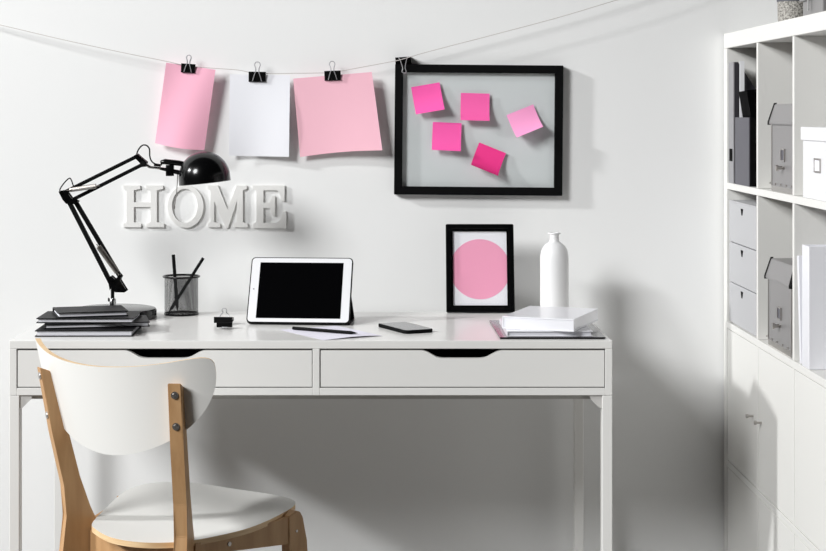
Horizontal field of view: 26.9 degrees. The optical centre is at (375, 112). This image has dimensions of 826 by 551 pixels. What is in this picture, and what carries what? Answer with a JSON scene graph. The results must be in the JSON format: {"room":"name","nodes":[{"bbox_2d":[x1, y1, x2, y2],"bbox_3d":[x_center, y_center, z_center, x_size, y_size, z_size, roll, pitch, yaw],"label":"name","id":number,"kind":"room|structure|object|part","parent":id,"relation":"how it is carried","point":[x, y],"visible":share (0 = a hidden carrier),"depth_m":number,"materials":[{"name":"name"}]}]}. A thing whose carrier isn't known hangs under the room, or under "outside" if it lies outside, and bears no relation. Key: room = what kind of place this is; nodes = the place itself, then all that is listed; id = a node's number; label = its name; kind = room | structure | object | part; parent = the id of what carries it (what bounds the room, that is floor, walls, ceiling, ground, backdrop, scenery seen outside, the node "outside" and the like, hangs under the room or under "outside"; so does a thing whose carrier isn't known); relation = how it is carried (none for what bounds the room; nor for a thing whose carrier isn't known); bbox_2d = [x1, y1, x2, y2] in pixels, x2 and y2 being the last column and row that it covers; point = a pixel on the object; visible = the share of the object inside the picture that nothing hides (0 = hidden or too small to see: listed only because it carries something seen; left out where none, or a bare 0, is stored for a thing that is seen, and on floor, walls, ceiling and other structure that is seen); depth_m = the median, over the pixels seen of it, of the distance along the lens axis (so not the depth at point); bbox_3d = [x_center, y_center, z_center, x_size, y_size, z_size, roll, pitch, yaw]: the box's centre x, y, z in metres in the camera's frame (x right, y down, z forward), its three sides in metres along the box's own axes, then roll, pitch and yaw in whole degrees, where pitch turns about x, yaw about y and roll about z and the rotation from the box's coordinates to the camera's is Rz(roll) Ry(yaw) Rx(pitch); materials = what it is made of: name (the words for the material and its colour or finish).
{"room":"home office","nodes":[
{"label":"home office","id":0,"kind":"room"},
{"bbox_2d":[0,0,777,550],"bbox_3d":[-0.300,-0.090,4.470,5.800,2.700,0.120,0,0,0],"label":"wall","id":1,"kind":"structure","parent":0,"point":[638,215],"depth_m":4.41,"materials":[{"name":"paint"}]},
{"bbox_2d":[123,185,163,226],"bbox_3d":[-0.593,0.238,4.407,0.104,0.107,0.006,0,0,0],"label":"letter","id":2,"kind":"object","parent":1,"relation":"attached to","point":[130,204],"depth_m":4.40,"materials":[{"name":"white paint"}]},
{"bbox_2d":[168,185,203,227],"bbox_3d":[-0.486,0.238,4.407,0.092,0.109,0.006,0,0,0],"label":"letter","id":3,"kind":"object","parent":1,"relation":"attached to","point":[200,205],"depth_m":4.40,"materials":[{"name":"white paint"}]},
{"bbox_2d":[207,185,247,227],"bbox_3d":[-0.379,0.239,4.407,0.102,0.108,0.006,0,0,0],"label":"letter","id":4,"kind":"object","parent":1,"relation":"attached to","point":[226,214],"depth_m":4.40,"materials":[{"name":"white paint"}]},
{"bbox_2d":[253,185,285,227],"bbox_3d":[-0.272,0.239,4.407,0.086,0.109,0.006,0,0,0],"label":"letter","id":5,"kind":"object","parent":1,"relation":"attached to","point":[260,204],"depth_m":4.40,"materials":[{"name":"white paint"}]},
{"bbox_2d":[394,64,562,195],"bbox_3d":[0.261,0.043,4.397,0.428,0.332,0.023,0,0,0],"label":"board","id":6,"kind":"object","parent":1,"relation":"attached to","point":[532,164],"visible":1,"depth_m":4.40,"materials":[{"name":"black"}]},
{"bbox_2d":[395,57,410,72],"bbox_3d":[0.070,-0.133,4.397,0.042,0.066,0.040,0,0,0],"label":"binder clip","id":7,"kind":"object","parent":6,"relation":"attached to","point":[407,60],"visible":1,"depth_m":4.38,"materials":[{"name":"black metal"}]},
{"bbox_2d":[411,82,443,113],"bbox_3d":[0.133,-0.037,4.384,0.088,0.082,0.027,0,0,9],"label":"sticky note","id":8,"kind":"object","parent":6,"relation":"attached to","point":[426,98],"visible":1,"depth_m":4.39,"materials":[{"name":"pink paper"}]},
{"bbox_2d":[432,122,461,150],"bbox_3d":[0.180,0.060,4.384,0.075,0.074,0.025,0,0,5],"label":"sticky note","id":9,"kind":"object","parent":6,"relation":"attached to","point":[445,136],"visible":1,"depth_m":4.39,"materials":[{"name":"pink paper"}]},
{"bbox_2d":[460,93,489,120],"bbox_3d":[0.252,-0.016,4.380,0.073,0.069,0.027,1,0,0],"label":"sticky note","id":10,"kind":"object","parent":6,"relation":"attached to","point":[474,106],"visible":1,"depth_m":4.39,"materials":[{"name":"pink paper"}]},
{"bbox_3d":[0.260,0.199,4.397,0.427,0.020,0.023,1,0,0],"label":"frame rail","id":11,"kind":"part","parent":6,"relation":"part of","materials":[{"name":"black wood"}]},
{"bbox_3d":[0.263,-0.112,4.397,0.427,0.020,0.023,0,0,0],"label":"frame rail","id":12,"kind":"part","parent":6,"relation":"part of","materials":[{"name":"black wood"}]},
{"bbox_2d":[471,143,505,175],"bbox_3d":[0.286,0.117,4.372,0.091,0.084,0.042,0,0,0],"label":"sticky note","id":13,"kind":"object","parent":6,"relation":"attached to","point":[489,159],"visible":1,"depth_m":4.39,"materials":[{"name":"pink paper"}]},
{"bbox_2d":[507,105,542,136],"bbox_3d":[0.378,0.020,4.378,0.083,0.084,0.051,0,0,-13],"label":"sticky note","id":14,"kind":"object","parent":6,"relation":"attached to","point":[523,121],"visible":1,"depth_m":4.39,"materials":[{"name":"pink paper"}]},
{"bbox_3d":[-0.300,1.310,2.020,5.800,0.100,5.020,0,0,0],"label":"floor","id":15,"kind":"structure","parent":0,"visible":0},
{"bbox_2d":[35,338,306,550],"bbox_3d":[-0.422,0.861,3.515,0.497,0.799,0.468,0,0,35],"label":"chair","id":16,"kind":"object","parent":15,"relation":"on","point":[108,410],"visible":1,"depth_m":3.40,"materials":[{"name":"white laminate"}]},
{"bbox_3d":[-0.634,0.884,3.471,0.160,0.751,0.022,0,0,-30],"label":"leg","id":17,"kind":"part","parent":16,"relation":"part of","materials":[{"name":"brown wood"}]},
{"bbox_3d":[-0.525,0.564,3.371,0.498,0.205,0.106,0,0,37],"label":"backrest","id":18,"kind":"part","parent":16,"relation":"part of","materials":[{"name":"white laminate"}]},
{"bbox_3d":[-0.475,0.874,3.424,0.240,0.062,0.020,0,0,36],"label":"rail","id":19,"kind":"part","parent":16,"relation":"part of","materials":[{"name":"brown wood"}]},
{"bbox_3d":[-0.374,0.884,3.288,0.026,0.751,0.160,0,0,6],"label":"leg","id":20,"kind":"part","parent":16,"relation":"part of","materials":[{"name":"brown wood"}]},
{"bbox_3d":[-0.405,0.821,3.528,0.375,0.040,0.411,0,0,29],"label":"seat","id":21,"kind":"part","parent":16,"relation":"part of","materials":[{"name":"white laminate"}]},
{"bbox_3d":[-0.271,0.854,3.444,0.020,0.055,0.246,0,0,45],"label":"rail","id":22,"kind":"part","parent":16,"relation":"part of","materials":[{"name":"brown wood"}]},
{"bbox_3d":[-0.163,1.038,3.553,0.024,0.444,0.066,0,0,45],"label":"leg","id":23,"kind":"part","parent":16,"relation":"part of","materials":[{"name":"brown wood"}]},
{"bbox_2d":[9,312,611,550],"bbox_3d":[-0.141,0.877,4.017,1.308,0.766,0.550,0,0,0],"label":"desk","id":24,"kind":"object","parent":15,"relation":"on","point":[463,357],"visible":0.68,"depth_m":3.74,"materials":[{"name":"white paint"}]},
{"bbox_3d":[-0.788,0.562,4.017,0.016,0.101,0.550,0,0,0],"label":"upright panel","id":25,"kind":"part","parent":24,"relation":"part of","materials":[{"name":"white paint"}]},
{"bbox_3d":[-0.785,0.937,3.757,0.022,0.647,0.030,0,0,0],"label":"leg","id":26,"kind":"part","parent":24,"relation":"part of","materials":[{"name":"white paint"}]},
{"bbox_3d":[-0.770,0.627,4.017,0.048,0.027,0.542,0,0,0],"label":"rail","id":27,"kind":"part","parent":24,"relation":"part of","materials":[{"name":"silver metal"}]},
{"bbox_3d":[-0.785,0.937,4.277,0.022,0.647,0.030,0,0,0],"label":"leg","id":28,"kind":"part","parent":24,"relation":"part of","materials":[{"name":"white paint"}]},
{"bbox_2d":[35,324,140,336],"bbox_3d":[-0.646,0.487,3.886,0.216,0.014,0.156,0,0,-1],"label":"notebook","id":29,"kind":"object","parent":24,"relation":"on","point":[41,331],"visible":0.56,"depth_m":3.81,"materials":[{"name":"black paper"}]},
{"bbox_2d":[45,315,149,328],"bbox_3d":[-0.634,0.474,3.917,0.232,0.011,0.132,0,0,-11],"label":"notebook","id":30,"kind":"object","parent":29,"relation":"on","point":[143,321],"visible":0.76,"depth_m":3.85,"materials":[{"name":"black paper"}]},
{"bbox_2d":[36,311,141,322],"bbox_3d":[-0.650,0.463,3.917,0.217,0.011,0.140,0,0,0],"label":"notebook","id":31,"kind":"object","parent":30,"relation":"on","point":[49,316],"visible":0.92,"depth_m":3.85,"materials":[{"name":"black paper"}]},
{"bbox_2d":[53,305,127,317],"bbox_3d":[-0.650,0.452,3.925,0.158,0.012,0.118,0,0,-16],"label":"notebook","id":32,"kind":"object","parent":31,"relation":"on","point":[109,310],"visible":1,"depth_m":3.89,"materials":[{"name":"black paper"}]},
{"bbox_2d":[59,144,230,319],"bbox_3d":[-0.557,0.285,4.156,0.414,0.418,0.200,0,0,0],"label":"desk lamp","id":33,"kind":"object","parent":24,"relation":"on","point":[203,167],"visible":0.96,"depth_m":4.14,"materials":[{"name":"black metal"}]},
{"bbox_2d":[108,297,115,304],"bbox_3d":[-0.636,0.456,4.156,0.019,0.024,0.017,0,0,0],"label":"joint","id":34,"kind":"object","parent":33,"relation":"attached to","point":[112,301],"depth_m":4.15,"materials":[{"name":"silver metal"}]},
{"bbox_3d":[-0.412,0.134,4.156,0.126,0.083,0.126,0,0,0],"label":"lamp shade","id":35,"kind":"part","parent":33,"relation":"part of","materials":[{"name":"black metal"}]},
{"bbox_3d":[-0.459,0.605,3.752,0.642,0.016,0.020,0,0,0],"label":"rail","id":36,"kind":"part","parent":24,"relation":"part of","materials":[{"name":"white paint"}]},
{"bbox_3d":[-0.458,0.554,3.751,0.638,0.079,0.016,0,0,0],"label":"drawer","id":37,"kind":"part","parent":24,"relation":"part of","materials":[{"name":"white paint"}]},
{"bbox_2d":[162,274,199,316],"bbox_3d":[-0.477,0.446,4.228,0.092,0.096,0.092,0,0,0],"label":"pen cup","id":38,"kind":"object","parent":24,"relation":"on","point":[187,312],"visible":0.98,"depth_m":4.20,"materials":[{"name":"black metal"}]},
{"bbox_2d":[172,254,178,311],"bbox_3d":[-0.495,0.419,4.248,0.008,0.141,0.024,0,0,-41],"label":"pencil","id":39,"kind":"object","parent":38,"relation":"in","point":[173,256],"visible":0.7,"depth_m":4.25,"materials":[{"name":"black wood"}]},
{"bbox_2d":[168,257,203,312],"bbox_3d":[-0.464,0.421,4.214,0.089,0.138,0.009,0,0,0],"label":"pencil","id":40,"kind":"object","parent":38,"relation":"in","point":[202,258],"visible":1,"depth_m":4.21,"materials":[{"name":"black wood"}]},
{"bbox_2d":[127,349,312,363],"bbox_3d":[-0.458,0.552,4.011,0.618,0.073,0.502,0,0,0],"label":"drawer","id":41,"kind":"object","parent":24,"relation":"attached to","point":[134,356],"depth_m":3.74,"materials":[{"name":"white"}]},
{"bbox_2d":[214,308,233,322],"bbox_3d":[-0.356,0.474,4.021,0.043,0.036,0.050,0,0,5],"label":"binder clip","id":42,"kind":"object","parent":24,"relation":"on","point":[219,319],"visible":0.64,"depth_m":4.02,"materials":[{"name":"black metal"}]},
{"bbox_2d":[216,322,231,327],"bbox_3d":[-0.346,0.486,3.940,0.036,0.012,0.040,0,0,-6],"label":"binder clip","id":43,"kind":"object","parent":24,"relation":"on","point":[223,324],"visible":1,"depth_m":3.94,"materials":[{"name":"black metal"}]},
{"bbox_2d":[246,257,353,324],"bbox_3d":[-0.177,0.419,4.075,0.242,0.150,0.125,0,0,5],"label":"tablet","id":44,"kind":"object","parent":24,"relation":"on","point":[282,290],"visible":1,"depth_m":4.05,"materials":[{"name":"black"}]},
{"bbox_3d":[-0.141,0.618,3.769,1.266,0.010,0.015,0,0,0],"label":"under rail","id":45,"kind":"part","parent":24,"relation":"part of","materials":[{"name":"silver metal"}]},
{"bbox_3d":[-0.130,0.562,4.017,0.015,0.101,0.550,0,0,0],"label":"upright panel","id":46,"kind":"part","parent":24,"relation":"part of","materials":[{"name":"white paint"}]},
{"bbox_2d":[282,326,380,339],"bbox_3d":[-0.103,0.492,3.876,0.148,0.003,0.210,0,0,-30],"label":"paper sheet","id":47,"kind":"object","parent":24,"relation":"on","point":[318,335],"visible":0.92,"depth_m":3.86,"materials":[{"name":"white paper"}]},
{"bbox_2d":[292,326,355,333],"bbox_3d":[-0.115,0.489,3.878,0.177,0.008,0.008,0,0,32],"label":"pencil","id":48,"kind":"object","parent":47,"relation":"on","point":[293,327],"visible":1,"depth_m":3.88,"materials":[{"name":"black"}]},
{"bbox_2d":[378,322,432,333],"bbox_3d":[0.067,0.490,3.935,0.071,0.008,0.150,0,0,-25],"label":"phone","id":49,"kind":"object","parent":24,"relation":"on","point":[401,327],"visible":1,"depth_m":3.91,"materials":[{"name":"black"}]},
{"bbox_2d":[423,349,500,356],"bbox_3d":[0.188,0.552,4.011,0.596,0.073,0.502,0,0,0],"label":"handle","id":50,"kind":"object","parent":24,"relation":"attached to","point":[426,352],"depth_m":3.84,"materials":[{"name":"black"}]},
{"bbox_3d":[0.187,0.605,3.752,0.619,0.016,0.020,0,0,0],"label":"rail","id":51,"kind":"part","parent":24,"relation":"part of","materials":[{"name":"white paint"}]},
{"bbox_3d":[0.188,0.554,3.751,0.616,0.079,0.016,0,0,0],"label":"drawer","id":52,"kind":"part","parent":24,"relation":"part of","materials":[{"name":"white paint"}]},
{"bbox_2d":[446,224,514,312],"bbox_3d":[0.258,0.387,4.289,0.169,0.220,0.075,0,0,0],"label":"picture frame","id":53,"kind":"object","parent":24,"relation":"on","point":[479,257],"visible":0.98,"depth_m":4.28,"materials":[{"name":"black wood"}]},
{"bbox_3d":[0.258,0.284,4.302,0.166,0.012,0.014,0,-12,0],"label":"frame rail","id":54,"kind":"part","parent":53,"relation":"part of","materials":[{"name":"black wood"}]},
{"bbox_2d":[453,231,506,304],"bbox_3d":[0.258,0.386,4.284,0.137,0.184,0.040,0,0,0],"label":"print","id":55,"kind":"object","parent":53,"relation":"attached to","point":[479,257],"depth_m":4.28,"materials":[{"name":"pink paper"}]},
{"bbox_3d":[0.258,0.486,4.259,0.166,0.012,0.014,0,-12,0],"label":"frame rail","id":56,"kind":"part","parent":53,"relation":"part of","materials":[{"name":"black wood"}]},
{"bbox_2d":[489,320,604,338],"bbox_3d":[0.385,0.492,3.921,0.234,0.004,0.309,0,0,0],"label":"folder","id":57,"kind":"object","parent":24,"relation":"on","point":[596,334],"visible":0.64,"depth_m":3.80,"materials":[{"name":"black"}]},
{"bbox_2d":[499,318,592,336],"bbox_3d":[0.381,0.483,3.893,0.188,0.012,0.235,0,0,0],"label":"book","id":58,"kind":"object","parent":57,"relation":"on","point":[585,331],"visible":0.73,"depth_m":3.78,"materials":[{"name":"white paper"}]},
{"bbox_2d":[502,306,597,331],"bbox_3d":[0.395,0.463,3.890,0.163,0.028,0.222,0,0,21],"label":"book","id":59,"kind":"object","parent":58,"relation":"on","point":[545,318],"visible":1,"depth_m":3.81,"materials":[{"name":"white paper"}]},
{"bbox_2d":[540,232,568,306],"bbox_3d":[0.437,0.394,4.225,0.070,0.201,0.070,0,0,0],"label":"vase","id":60,"kind":"object","parent":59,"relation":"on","point":[554,257],"visible":0.89,"depth_m":4.20,"materials":[{"name":"white ceramic"}]},
{"bbox_3d":[0.502,0.937,4.277,0.022,0.647,0.030,0,0,0],"label":"leg","id":61,"kind":"part","parent":24,"relation":"part of","materials":[{"name":"white paint"}]},
{"bbox_3d":[0.487,0.627,4.017,0.048,0.027,0.542,0,0,0],"label":"rail","id":62,"kind":"part","parent":24,"relation":"part of","materials":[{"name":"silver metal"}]},
{"bbox_3d":[0.502,0.937,3.757,0.022,0.647,0.030,0,0,0],"label":"leg","id":63,"kind":"part","parent":24,"relation":"part of","materials":[{"name":"white paint"}]},
{"bbox_3d":[0.505,0.562,4.017,0.015,0.101,0.550,0,0,0],"label":"upright panel","id":64,"kind":"part","parent":24,"relation":"part of","materials":[{"name":"white paint"}]},
{"bbox_2d":[724,11,825,550],"bbox_3d":[1.075,0.529,3.672,0.406,1.462,1.461,0,0,0],"label":"shelving unit","id":65,"kind":"object","parent":15,"relation":"on","point":[775,406],"visible":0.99,"depth_m":3.91,"materials":[{"name":"white paint"}]},
{"bbox_3d":[1.083,0.531,4.384,0.390,1.389,0.038,0,0,0],"label":"panel","id":66,"kind":"part","parent":65,"relation":"part of","materials":[{"name":"white paint"}]},
{"bbox_2d":[739,61,743,116],"bbox_3d":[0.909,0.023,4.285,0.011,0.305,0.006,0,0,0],"label":"notebook","id":67,"kind":"object","parent":65,"relation":"on","point":[741,63],"visible":0.43,"depth_m":4.28,"materials":[{"name":"white paper"}]},
{"bbox_2d":[729,62,754,182],"bbox_3d":[1.012,0.024,4.333,0.241,0.303,0.056,0,0,0],"label":"magazine file","id":68,"kind":"object","parent":65,"relation":"on","point":[733,66],"visible":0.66,"depth_m":4.31,"materials":[{"name":"grey"}]},
{"bbox_3d":[0.893,0.024,4.333,0.002,0.303,0.056,0,0,0],"label":"spine panel","id":69,"kind":"part","parent":68,"relation":"part of","materials":[{"name":"grey"}]},
{"bbox_3d":[0.897,1.060,4.197,0.016,0.328,0.332,0,0,0],"label":"cupboard door","id":70,"kind":"part","parent":65,"relation":"part of","materials":[{"name":"white paint"}]},
{"bbox_3d":[0.897,0.711,4.197,0.016,0.330,0.332,0,0,0],"label":"cupboard door","id":71,"kind":"part","parent":65,"relation":"part of","materials":[{"name":"white paint"}]},
{"bbox_2d":[729,200,756,335],"bbox_3d":[1.041,0.373,4.202,0.301,0.308,0.314,0,0,0],"label":"drawer box","id":72,"kind":"object","parent":65,"relation":"on","point":[742,213],"visible":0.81,"depth_m":4.19,"materials":[{"name":"grey"}]},
{"bbox_3d":[1.032,0.273,4.202,0.280,0.098,0.306,0,0,0],"label":"drawer","id":73,"kind":"part","parent":72,"relation":"part of","materials":[{"name":"grey"}]},
{"bbox_3d":[1.032,0.374,4.202,0.280,0.098,0.306,0,0,0],"label":"drawer","id":74,"kind":"part","parent":72,"relation":"part of","materials":[{"name":"grey"}]},
{"bbox_3d":[1.032,0.475,4.202,0.280,0.098,0.306,0,0,0],"label":"drawer","id":75,"kind":"part","parent":72,"relation":"part of","materials":[{"name":"grey"}]},
{"bbox_2d":[735,117,756,186],"bbox_3d":[1.010,0.093,4.197,0.240,0.165,0.158,0,0,0],"label":"magazine file","id":76,"kind":"object","parent":65,"relation":"on","point":[745,127],"visible":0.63,"depth_m":4.14,"materials":[{"name":"grey cardboard"}]},
{"bbox_3d":[0.891,0.093,4.197,0.002,0.165,0.158,0,0,0],"label":"spine panel","id":77,"kind":"part","parent":76,"relation":"part of","materials":[{"name":"grey cardboard"}]},
{"bbox_2d":[739,89,756,117],"bbox_3d":[0.998,0.043,4.174,0.222,0.249,0.094,0,0,0],"label":"folder","id":78,"kind":"object","parent":76,"relation":"in","point":[748,99],"visible":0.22,"depth_m":4.13,"materials":[{"name":"black"}]},
{"bbox_3d":[1.011,0.093,4.119,0.238,0.165,0.002,0,0,0],"label":"panel","id":79,"kind":"part","parent":76,"relation":"part of","materials":[{"name":"black cardboard"}]},
{"bbox_3d":[1.083,-0.183,3.672,0.390,0.038,1.461,0,0,0],"label":"panel","id":80,"kind":"part","parent":65,"relation":"part of","materials":[{"name":"white paint"}]},
{"bbox_3d":[0.897,1.060,3.847,0.016,0.328,0.329,0,0,0],"label":"cupboard door","id":81,"kind":"part","parent":65,"relation":"part of","materials":[{"name":"white paint"}]},
{"bbox_3d":[0.897,0.711,3.847,0.016,0.330,0.329,0,0,0],"label":"cupboard door","id":82,"kind":"part","parent":65,"relation":"part of","materials":[{"name":"white paint"}]},
{"bbox_2d":[764,257,791,357],"bbox_3d":[1.040,0.427,3.828,0.323,0.200,0.241,0,0,0],"label":"box","id":83,"kind":"object","parent":65,"relation":"on","point":[778,272],"visible":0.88,"depth_m":3.82,"materials":[{"name":"grey cardboard"}]},
{"bbox_3d":[0.887,0.472,3.827,0.017,0.013,0.024,0,0,0],"label":"latch knob","id":84,"kind":"part","parent":83,"relation":"part of","materials":[{"name":"silver metal"}]},
{"bbox_3d":[1.046,0.352,3.827,0.312,0.050,0.234,0,0,0],"label":"lid","id":85,"kind":"part","parent":83,"relation":"part of","materials":[{"name":"grey cardboard"}]},
{"bbox_2d":[767,103,791,193],"bbox_3d":[1.042,0.076,3.803,0.323,0.200,0.241,0,0,0],"label":"box","id":86,"kind":"object","parent":65,"relation":"on","point":[780,117],"visible":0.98,"depth_m":3.81,"materials":[{"name":"grey cardboard"}]},
{"bbox_3d":[0.889,0.121,3.802,0.017,0.013,0.024,0,0,0],"label":"latch knob","id":87,"kind":"part","parent":86,"relation":"part of","materials":[{"name":"silver metal"}]},
{"bbox_3d":[1.048,0.001,3.802,0.312,0.050,0.234,0,0,0],"label":"lid","id":88,"kind":"part","parent":86,"relation":"part of","materials":[{"name":"grey cardboard"}]},
{"bbox_2d":[777,0,802,21],"bbox_3d":[0.985,-0.237,4.065,0.080,0.070,0.080,0,0,0],"label":"plant pot","id":89,"kind":"object","parent":65,"relation":"on","point":[787,9],"visible":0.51,"depth_m":4.03,"materials":[{"name":"grey"}]},
{"bbox_2d":[797,256,801,363],"bbox_3d":[1.030,0.413,3.629,0.280,0.226,0.036,0,0,0],"label":"binder","id":90,"kind":"object","parent":65,"relation":"on","point":[799,258],"visible":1,"depth_m":3.63,"materials":[{"name":"white"}]},
{"bbox_3d":[0.897,1.060,3.499,0.016,0.328,0.329,0,0,0],"label":"cupboard door","id":91,"kind":"part","parent":65,"relation":"part of","materials":[{"name":"white paint"}]},
{"bbox_3d":[0.897,0.711,3.499,0.016,0.330,0.329,0,0,0],"label":"cupboard door","id":92,"kind":"part","parent":65,"relation":"part of","materials":[{"name":"white paint"}]},
{"bbox_2d":[799,0,825,15],"bbox_3d":[1.048,-0.247,3.755,0.215,0.090,0.182,0,0,0],"label":"metal box","id":93,"kind":"object","parent":65,"relation":"on","point":[809,6],"visible":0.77,"depth_m":3.75,"materials":[{"name":"grey metal"}]},
{"bbox_2d":[801,127,825,200],"bbox_3d":[1.041,0.102,3.482,0.308,0.147,0.244,0,0,0],"label":"storage box","id":94,"kind":"object","parent":65,"relation":"on","point":[814,138],"visible":1,"depth_m":3.50,"materials":[{"name":"white cardboard"}]},
{"bbox_3d":[1.041,0.043,3.482,0.308,0.028,0.244,0,0,0],"label":"lid","id":95,"kind":"part","parent":94,"relation":"part of","materials":[{"name":"white cardboard"}]},
{"bbox_3d":[0.890,0.106,3.478,0.002,0.029,0.048,0,0,0],"label":"label frame","id":96,"kind":"part","parent":94,"relation":"part of","materials":[{"name":"silver metal"}]},
{"bbox_2d":[802,245,825,369],"bbox_3d":[1.039,0.401,3.570,0.300,0.252,0.058,0,0,0],"label":"binder","id":97,"kind":"object","parent":65,"relation":"on","point":[813,256],"visible":1,"depth_m":3.54,"materials":[{"name":"white"}]},
{"bbox_3d":[0.981,-0.396,4.403,0.008,0.008,0.014,0,0,0],"label":"nail","id":98,"kind":"object","parent":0,"visible":0},
{"bbox_2d":[0,0,616,73],"bbox_3d":[-0.066,-0.248,4.390,2.095,0.298,0.035,0,0,0],"label":"string","id":99,"kind":"object","parent":98,"relation":"hanging from","point":[614,0],"visible":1,"depth_m":4.37,"materials":[{"name":"grey fabric"}]},
{"bbox_2d":[155,63,214,149],"bbox_3d":[-0.484,-0.017,4.377,0.155,0.222,0.012,0,0,0],"label":"paper sheet","id":100,"kind":"object","parent":99,"relation":"hanging from","point":[185,104],"visible":1,"depth_m":4.37,"materials":[{"name":"pink paper"}]},
{"bbox_2d":[181,55,195,72],"bbox_3d":[-0.476,-0.124,4.373,0.036,0.047,0.018,0,0,0],"label":"binder clip","id":101,"kind":"object","parent":99,"relation":"attached to","point":[186,68],"visible":1,"depth_m":4.37,"materials":[{"name":"black metal"}]},
{"bbox_2d":[249,61,265,81],"bbox_3d":[-0.301,-0.105,4.373,0.043,0.052,0.018,1,0,0],"label":"binder clip","id":102,"kind":"object","parent":99,"relation":"attached to","point":[255,76],"visible":1,"depth_m":4.37,"materials":[{"name":"black metal"}]},
{"bbox_3d":[-0.301,-0.105,4.367,0.025,0.051,0.006,1,0,0],"label":"wire handle","id":103,"kind":"part","parent":102,"relation":"part of","materials":[{"name":"silver metal"}]},
{"bbox_2d":[229,74,289,156],"bbox_3d":[-0.296,0.007,4.384,0.153,0.207,0.023,1,0,0],"label":"paper sheet","id":104,"kind":"object","parent":99,"relation":"hanging from","point":[258,111],"visible":1,"depth_m":4.38,"materials":[{"name":"white paper"}]},
{"bbox_2d":[324,61,340,80],"bbox_3d":[-0.110,-0.107,4.373,0.042,0.051,0.018,0,0,0],"label":"binder clip","id":105,"kind":"object","parent":99,"relation":"attached to","point":[330,75],"visible":1,"depth_m":4.37,"materials":[{"name":"black metal"}]},
{"bbox_3d":[-0.111,-0.108,4.367,0.024,0.048,0.006,-2,0,0],"label":"wire handle","id":106,"kind":"part","parent":105,"relation":"part of","materials":[{"name":"silver metal"}]},
{"bbox_2d":[293,72,381,156],"bbox_3d":[-0.097,0.004,4.381,0.226,0.216,0.018,0,0,1],"label":"paper sheet","id":107,"kind":"object","parent":99,"relation":"hanging from","point":[334,116],"visible":1,"depth_m":4.38,"materials":[{"name":"pink paper"}]}
]}

